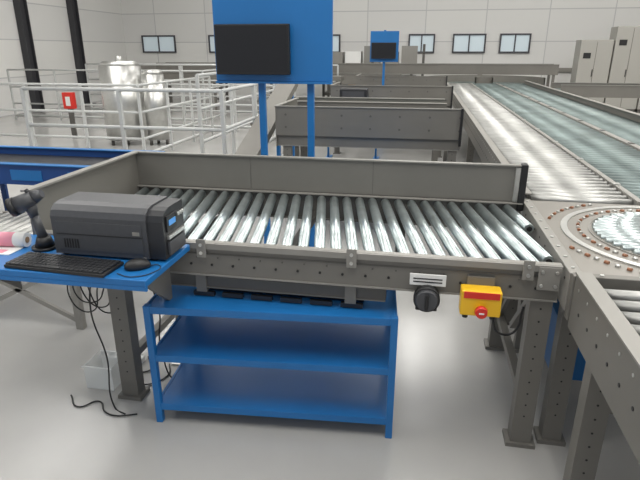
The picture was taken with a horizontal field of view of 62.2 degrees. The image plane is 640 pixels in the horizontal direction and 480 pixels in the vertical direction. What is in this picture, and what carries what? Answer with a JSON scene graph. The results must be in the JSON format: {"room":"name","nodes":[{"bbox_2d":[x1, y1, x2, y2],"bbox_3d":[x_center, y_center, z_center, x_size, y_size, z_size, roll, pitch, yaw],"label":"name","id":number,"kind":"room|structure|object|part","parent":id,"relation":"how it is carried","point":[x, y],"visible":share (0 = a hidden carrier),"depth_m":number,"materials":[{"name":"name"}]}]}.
{"room":"distribution center","nodes":[
{"label":"distribution center","id":0,"kind":"room"},
{"bbox_2d":[0,0,126,116],"bbox_3d":[-9.757,-4.555,8.925,0.200,6.000,24.000,4,20,10],"label":"wall","id":1,"kind":"structure","parent":0,"point":[101,21],"depth_m":16.57,"materials":[{"name":"white paint"}]},
{"bbox_2d":[0,97,639,479],"bbox_3d":[1.306,-0.995,8.029,22.300,0.100,24.000,4,20,10],"label":"floor","id":2,"kind":"structure","parent":0,"point":[453,394],"depth_m":2.67,"materials":[{"name":"concrete"}]},
{"bbox_2d":[13,0,44,108],"bbox_3d":[-8.319,-6.655,14.804,0.340,5.990,0.400,4,20,10],"label":"steel column","id":3,"kind":"structure","parent":2,"relation":"on","point":[20,6],"depth_m":15.21,"materials":[{"name":"grey metal"}]},
{"bbox_2d":[0,211,86,329],"bbox_3d":[-2.617,0.105,3.846,2.756,0.650,0.640,4,20,10],"label":"conveyor","id":4,"kind":"object","parent":2,"relation":"on","point":[8,223],"visible":0.2,"depth_m":3.47,"materials":[{"name":"grey metal"}]},
{"bbox_2d":[62,92,77,138],"bbox_3d":[-5.076,-2.540,10.831,0.240,0.920,0.105,4,20,10],"label":"post","id":5,"kind":"object","parent":2,"relation":"on","point":[69,99],"visible":1,"depth_m":10.72,"materials":[{"name":"red metal"}]},
{"bbox_2d":[66,0,95,103],"bbox_3d":[-7.883,-7.450,17.026,0.340,5.990,0.400,4,20,10],"label":"steel column","id":6,"kind":"structure","parent":2,"relation":"on","point":[72,6],"depth_m":17.36,"materials":[{"name":"grey metal"}]},
{"bbox_2d":[0,145,164,210],"bbox_3d":[-4.079,-0.501,5.309,5.100,0.804,0.820,4,20,10],"label":"conveyor","id":7,"kind":"object","parent":2,"relation":"on","point":[19,165],"visible":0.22,"depth_m":5.05,"materials":[{"name":"blue metal"}]},
{"bbox_2d":[0,76,213,150],"bbox_3d":[-4.072,-2.463,10.173,3.050,1.220,3.050,4,20,10],"label":"safety railing","id":8,"kind":"object","parent":2,"relation":"on","point":[83,111],"visible":0.82,"depth_m":8.80,"materials":[{"name":"grey metal"}]},
{"bbox_2d":[6,69,226,123],"bbox_3d":[-5.299,-3.866,14.016,5.350,1.270,1.450,4,20,10],"label":"safety railing","id":9,"kind":"object","parent":2,"relation":"on","point":[60,116],"visible":0.48,"depth_m":13.54,"materials":[{"name":"grey metal"}]},
{"bbox_2d":[67,285,171,416],"bbox_3d":[-0.953,0.387,2.903,0.429,0.848,0.872,10,22,25],"label":"cable bundle","id":10,"kind":"object","parent":2,"relation":"on","point":[89,288],"visible":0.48,"depth_m":2.67,"materials":[{"name":"black plastic"}]},
{"bbox_2d":[97,351,144,362],"bbox_3d":[-1.169,0.691,3.118,0.280,0.036,0.050,4,20,10],"label":"crumpled paper","id":11,"kind":"object","parent":2,"relation":"on","point":[112,356],"visible":0.42,"depth_m":3.11,"materials":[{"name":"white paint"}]},
{"bbox_2d":[98,56,169,144],"bbox_3d":[-3.532,-2.654,10.112,1.230,1.620,0.760,4,20,10],"label":"tank","id":12,"kind":"object","parent":2,"relation":"on","point":[118,71],"visible":0.84,"depth_m":9.87,"materials":[{"name":"silver metal"}]},
{"bbox_2d":[19,83,295,155],"bbox_3d":[-1.961,-1.676,7.826,2.500,1.320,3.550,4,20,10],"label":"safety railing","id":13,"kind":"object","parent":2,"relation":"on","point":[29,125],"visible":0.41,"depth_m":6.08,"materials":[{"name":"grey metal"}]},
{"bbox_2d":[171,315,179,365],"bbox_3d":[-0.804,0.364,2.989,0.100,0.740,0.100,4,20,10],"label":"tube","id":14,"kind":"object","parent":2,"relation":"on","point":[176,316],"visible":0.04,"depth_m":3.07,"materials":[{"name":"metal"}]},
{"bbox_2d":[139,64,275,153],"bbox_3d":[-2.923,-2.345,9.515,3.750,1.440,4.950,4,20,10],"label":"safety railing","id":15,"kind":"object","parent":2,"relation":"on","point":[233,111],"visible":0.33,"depth_m":8.76,"materials":[{"name":"grey metal"}]},
{"bbox_2d":[85,63,338,113],"bbox_3d":[-3.119,-4.190,14.774,7.340,1.370,0.060,4,20,10],"label":"safety railing","id":16,"kind":"object","parent":2,"relation":"on","point":[86,64],"visible":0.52,"depth_m":14.94,"materials":[{"name":"grey metal"}]},
{"bbox_2d":[235,84,297,155],"bbox_3d":[-0.617,-1.228,6.540,0.250,1.343,2.128,4,20,10],"label":"conveyor","id":17,"kind":"object","parent":2,"relation":"on","point":[250,145],"visible":0.27,"depth_m":6.27,"materials":[{"name":"grey metal"}]},
{"bbox_2d":[142,285,397,438],"bbox_3d":[-0.205,0.529,2.686,1.146,0.633,0.526,2,20,6],"label":"shelving unit","id":18,"kind":"object","parent":2,"relation":"on","point":[236,356],"visible":0.77,"depth_m":2.56,"materials":[{"name":"blue metal"}]},
{"bbox_2d":[194,288,363,308],"bbox_3d":[-0.178,0.228,2.563,0.800,0.022,0.270,4,20,10],"label":"cable tray","id":19,"kind":"object","parent":18,"relation":"on","point":[209,292],"visible":0.3,"depth_m":2.45,"materials":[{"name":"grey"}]},
{"bbox_2d":[212,0,332,246],"bbox_3d":[-0.341,-0.882,4.126,0.890,2.320,0.500,4,20,10],"label":"monitor stand","id":20,"kind":"object","parent":2,"relation":"on","point":[310,21],"visible":0.44,"depth_m":3.85,"materials":[{"name":"blue metal"}]},
{"bbox_2d":[214,24,290,74],"bbox_3d":[-0.489,-1.393,3.879,0.560,0.347,0.070,4,20,10],"label":"computer monitor","id":21,"kind":"object","parent":20,"relation":"attached to","point":[241,49],"visible":1,"depth_m":3.84,"materials":[{"name":"black plastic"}]},
{"bbox_2d":[20,150,562,449],"bbox_3d":[-0.102,0.198,2.881,2.387,1.125,1.036,4,20,10],"label":"conveyor","id":22,"kind":"object","parent":2,"relation":"on","point":[400,194],"visible":0.84,"depth_m":2.68,"materials":[{"name":"grey metal"}]},
{"bbox_2d":[0,234,189,299],"bbox_3d":[-1.270,0.188,2.353,1.320,0.300,0.410,4,20,10],"label":"shelf","id":23,"kind":"object","parent":22,"relation":"attached to","point":[158,282],"visible":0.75,"depth_m":2.10,"materials":[{"name":"blue metal"}]},
{"bbox_2d":[0,232,31,254],"bbox_3d":[-1.436,0.003,2.325,0.287,0.065,0.142,4,20,10],"label":"roll","id":24,"kind":"object","parent":23,"relation":"on","point":[10,242],"visible":1,"depth_m":2.32,"materials":[{"name":"white paper"}]},
{"bbox_2d":[5,189,55,251],"bbox_3d":[-1.242,-0.089,2.283,0.180,0.268,0.109,-4,20,-10],"label":"barcode scanner","id":25,"kind":"object","parent":23,"relation":"on","point":[27,201],"visible":0.92,"depth_m":2.27,"materials":[{"name":"black plastic"}]},
{"bbox_3d":[-1.232,-0.080,2.305,0.093,0.178,0.057,4,20,10],"label":"handle","id":26,"kind":"part","parent":25,"relation":"part of","materials":[{"name":"grey plastic"}]},
{"bbox_2d":[4,251,123,277],"bbox_3d":[-1.028,0.096,2.132,0.450,0.021,0.144,5,20,13],"label":"keyboard","id":27,"kind":"object","parent":23,"relation":"on","point":[34,261],"visible":1,"depth_m":2.11,"materials":[{"name":"black plastic"}]},
{"bbox_2d":[50,192,185,260],"bbox_3d":[-0.849,-0.060,2.264,0.509,0.224,0.216,4,20,10],"label":"printer","id":28,"kind":"object","parent":23,"relation":"on","point":[152,227],"visible":1,"depth_m":2.18,"materials":[{"name":"grey plastic"}]},
{"bbox_3d":[-0.604,-0.041,2.233,0.014,0.168,0.162,4,20,10],"label":"panel","id":29,"kind":"part","parent":28,"relation":"part of","materials":[{"name":"black plastic"}]},
{"bbox_2d":[117,257,160,276],"bbox_3d":[-0.711,0.103,2.083,0.142,0.043,0.136,4,20,10],"label":"computer mouse","id":30,"kind":"object","parent":23,"relation":"on","point":[135,264],"visible":1,"depth_m":2.09,"materials":[{"name":"black plastic"}]},
{"bbox_3d":[-0.699,0.124,2.073,0.168,0.009,0.082,-13,24,-33],"label":"cord","id":31,"kind":"part","parent":30,"relation":"part of","materials":[{"name":"black plastic"}]},
{"bbox_3d":[-0.004,-0.340,3.196,2.358,0.325,0.060,4,20,10],"label":"guard panel","id":32,"kind":"part","parent":22,"relation":"part of","materials":[{"name":"grey paint"}]},
{"bbox_2d":[409,273,446,311],"bbox_3d":[0.448,0.228,2.217,0.150,0.155,0.077,4,20,10],"label":"switch","id":33,"kind":"object","parent":22,"relation":"attached to","point":[426,298],"visible":1,"depth_m":2.21,"materials":[{"name":"black plastic"}]},
{"bbox_3d":[0.448,0.250,2.225,0.110,0.110,0.077,4,20,10],"label":"knob","id":34,"kind":"part","parent":33,"relation":"part of","materials":[{"name":"black plastic"}]},
{"bbox_3d":[0.454,0.168,2.231,0.150,0.050,0.010,4,20,10],"label":"label plate","id":35,"kind":"part","parent":33,"relation":"part of","materials":[{"name":"white paint"}]},
{"bbox_2d":[459,276,524,335],"bbox_3d":[0.706,0.294,2.165,0.265,0.253,0.124,4,20,10],"label":"box","id":36,"kind":"object","parent":22,"relation":"attached to","point":[480,297],"visible":1,"depth_m":2.15,"materials":[{"name":"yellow plastic"}]},
{"bbox_2d":[250,75,343,125],"bbox_3d":[-0.515,-3.496,13.137,1.935,1.167,2.144,4,20,10],"label":"stair","id":37,"kind":"structure","parent":2,"relation":"on","point":[336,78],"depth_m":13.27,"materials":[{"name":"grey metal"}]},
{"bbox_2d":[326,147,378,158],"bbox_3d":[0.526,-1.805,8.810,1.000,0.900,0.400,4,20,10],"label":"side table","id":38,"kind":"object","parent":2,"relation":"on","point":[328,155],"visible":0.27,"depth_m":8.92,"materials":[{"name":"blue metal"}]},
{"bbox_2d":[339,88,368,97],"bbox_3d":[0.555,-2.349,8.635,0.450,0.239,0.253,4,20,10],"label":"printer","id":39,"kind":"object","parent":38,"relation":"on","point":[344,92],"visible":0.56,"depth_m":8.51,"materials":[{"name":"grey plastic"}]},
{"bbox_2d":[156,62,559,160],"bbox_3d":[-0.028,-3.321,12.389,12.300,1.340,9.970,4,20,10],"label":"conveyor","id":40,"kind":"object","parent":2,"relation":"on","point":[348,70],"visible":0.3,"depth_m":15.37,"materials":[{"name":"grey metal"}]},
{"bbox_2d":[274,98,463,161],"bbox_3d":[0.562,-0.977,6.088,1.947,1.175,1.045,4,20,10],"label":"conveyor","id":41,"kind":"object","parent":2,"relation":"on","point":[439,129],"visible":0.77,"depth_m":5.51,"materials":[{"name":"grey metal"}]},
{"bbox_3d":[0.484,-1.191,5.500,1.925,0.375,0.070,4,20,10],"label":"guard panel","id":42,"kind":"part","parent":41,"relation":"part of","materials":[{"name":"grey paint"}]},
{"bbox_2d":[322,44,425,96],"bbox_3d":[1.783,-5.497,17.637,3.280,1.900,1.050,4,20,10],"label":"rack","id":43,"kind":"object","parent":2,"relation":"on","point":[409,54],"visible":0.19,"depth_m":17.16,"materials":[{"name":"grey metal"}]},
{"bbox_2d":[370,30,398,84],"bbox_3d":[1.354,-3.414,11.492,0.491,2.120,0.480,-12,23,-30],"label":"display stand","id":44,"kind":"object","parent":2,"relation":"on","point":[384,45],"visible":0.88,"depth_m":11.19,"materials":[{"name":"blue painted steel"},{"name":"black plastic"}]},
{"bbox_3d":[1.347,-4.009,11.223,0.520,0.322,0.070,4,20,10],"label":"panel","id":45,"kind":"part","parent":44,"relation":"part of","materials":[{"name":"black plastic"}]},
{"bbox_2d":[330,82,453,157],"bbox_3d":[1.255,-2.168,9.414,2.027,1.175,1.045,4,20,10],"label":"conveyor","id":46,"kind":"object","parent":2,"relation":"on","point":[375,91],"visible":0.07,"depth_m":8.76,"materials":[{"name":"grey metal"}]},
{"bbox_3d":[1.178,-2.382,8.826,2.005,0.375,0.070,4,20,10],"label":"guard panel","id":47,"kind":"part","parent":46,"relation":"part of","materials":[{"name":"grey paint"}]},
{"bbox_2d":[355,74,447,85],"bbox_3d":[1.934,-3.360,12.743,2.077,1.175,1.045,4,20,10],"label":"conveyor","id":48,"kind":"object","parent":2,"relation":"on","point":[360,80],"visible":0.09,"depth_m":12.12,"materials":[{"name":"grey metal"}]},
{"bbox_2d":[434,75,545,85],"bbox_3d":[4.455,-4.036,14.817,3.060,1.050,1.530,4,20,10],"label":"conveyor","id":49,"kind":"object","parent":2,"relation":"on","point":[501,79],"visible":0.31,"depth_m":15.00,"materials":[{"name":"grey metal"}]},
{"bbox_2d":[447,81,639,324],"bbox_3d":[3.267,-1.756,8.549,2.055,0.982,11.820,4,20,10],"label":"conveyor","id":50,"kind":"object","parent":2,"relation":"on","point":[575,148],"visible":0.77,"depth_m":5.23,"materials":[{"name":"metal"}]},
{"bbox_2d":[513,199,639,446],"bbox_3d":[1.718,0.411,2.597,1.320,0.915,1.160,4,20,10],"label":"turntable","id":51,"kind":"object","parent":2,"relation":"on","point":[601,240],"visible":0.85,"depth_m":2.41,"materials":[{"name":"grey paint"}]},
{"bbox_3d":[1.718,0.073,2.476,1.320,0.194,1.160,4,20,10],"label":"deck plate","id":52,"kind":"part","parent":51,"relation":"part of","materials":[{"name":"grey paint"}]},
{"bbox_2d":[570,40,613,102],"bbox_3d":[7.927,-4.824,15.609,0.860,2.000,0.620,4,20,10],"label":"tall cabinet","id":53,"kind":"object","parent":2,"relation":"on","point":[592,58],"visible":0.62,"depth_m":15.23,"materials":[{"name":"painted grey steel"},{"name":"black plastic"}]},
{"bbox_2d":[551,82,639,97],"bbox_3d":[8.064,-2.901,11.707,5.500,1.010,0.970,4,20,10],"label":"conveyor","id":54,"kind":"object","parent":2,"relation":"on","point":[593,90],"visible":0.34,"depth_m":11.50,"materials":[{"name":"grey metal"}]},
{"bbox_2d":[563,272,639,479],"bbox_3d":[1.469,0.856,1.255,1.335,0.982,1.690,4,20,10],"label":"conveyor","id":55,"kind":"object","parent":2,"relation":"on","point":[604,324],"visible":1,"depth_m":1.80,"materials":[{"name":"metal"}]},
{"bbox_2d":[603,26,639,111],"bbox_3d":[8.812,-4.934,15.396,0.860,2.350,0.620,4,20,10],"label":"tall cabinet","id":56,"kind":"object","parent":2,"relation":"on","point":[625,58],"visible":0.7,"depth_m":15.08,"materials":[{"name":"grey metal"}]},
{"bbox_2d":[634,98,639,112],"bbox_3d":[9.697,-4.879,15.242,0.860,2.350,0.620,4,20,10],"label":"tall cabinet","id":57,"kind":"object","parent":2,"relation":"on","point":[637,110],"visible":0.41,"depth_m":15.42,"materials":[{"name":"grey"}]},
{"bbox_2d":[120,0,639,97],"bbox_3d":[3.504,-7.877,18.203,22.700,6.000,0.200,4,20,10],"label":"wall","id":58,"kind":"structure","parent":0,"point":[555,26],"depth_m":18.21,"materials":[{"name":"white paint"}]},
{"bbox_2d":[141,35,176,52],"bbox_3d":[-6.109,-7.430,20.098,1.350,0.620,0.060,4,20,10],"label":"window","id":59,"kind":"structure","parent":58,"relation":"in","point":[150,43],"depth_m":20.10,"materials":[{"name":"white"}]},
{"bbox_2d":[208,35,214,52],"bbox_3d":[-3.651,-7.277,19.671,1.000,0.620,0.060,4,20,10],"label":"window","id":60,"kind":"structure","parent":58,"relation":"in","point":[210,37],"depth_m":19.74,"materials":[{"name":"white"}]},
{"bbox_2d":[333,34,340,51],"bbox_3d":[0.086,-7.044,19.021,1.300,0.620,0.060,4,20,10],"label":"window","id":61,"kind":"structure","parent":58,"relation":"in","point":[336,37],"depth_m":18.92,"materials":[{"name":"white"}]},
{"bbox_2d":[141,66,571,71],"bbox_3d":[3.479,-6.034,18.722,22.280,0.140,0.050,4,20,10],"label":"trim","id":62,"kind":"structure","parent":58,"relation":"attached to","point":[142,67],"depth_m":17.90,"materials":[{"name":"grey"}]},
{"bbox_2d":[408,34,434,52],"bbox_3d":[3.528,-6.830,18.422,0.900,0.620,0.060,4,20,10],"label":"window","id":63,"kind":"structure","parent":58,"relation":"in","point":[418,40],"depth_m":18.41,"materials":[{"name":"white"}]},
{"bbox_2d":[452,34,486,52],"bbox_3d":[5.101,-6.732,18.148,1.100,0.620,0.060,4,20,10],"label":"window","id":64,"kind":"structure","parent":58,"relation":"in","point":[462,43],"depth_m":18.15,"materials":[{"name":"white"}]},
{"bbox_2d":[498,33,531,52],"bbox_3d":[6.576,-6.640,17.892,1.000,0.620,0.060,4,20,10],"label":"window","id":65,"kind":"structure","parent":58,"relation":"in","point":[509,42],"depth_m":17.89,"materials":[{"name":"white"}]}
]}

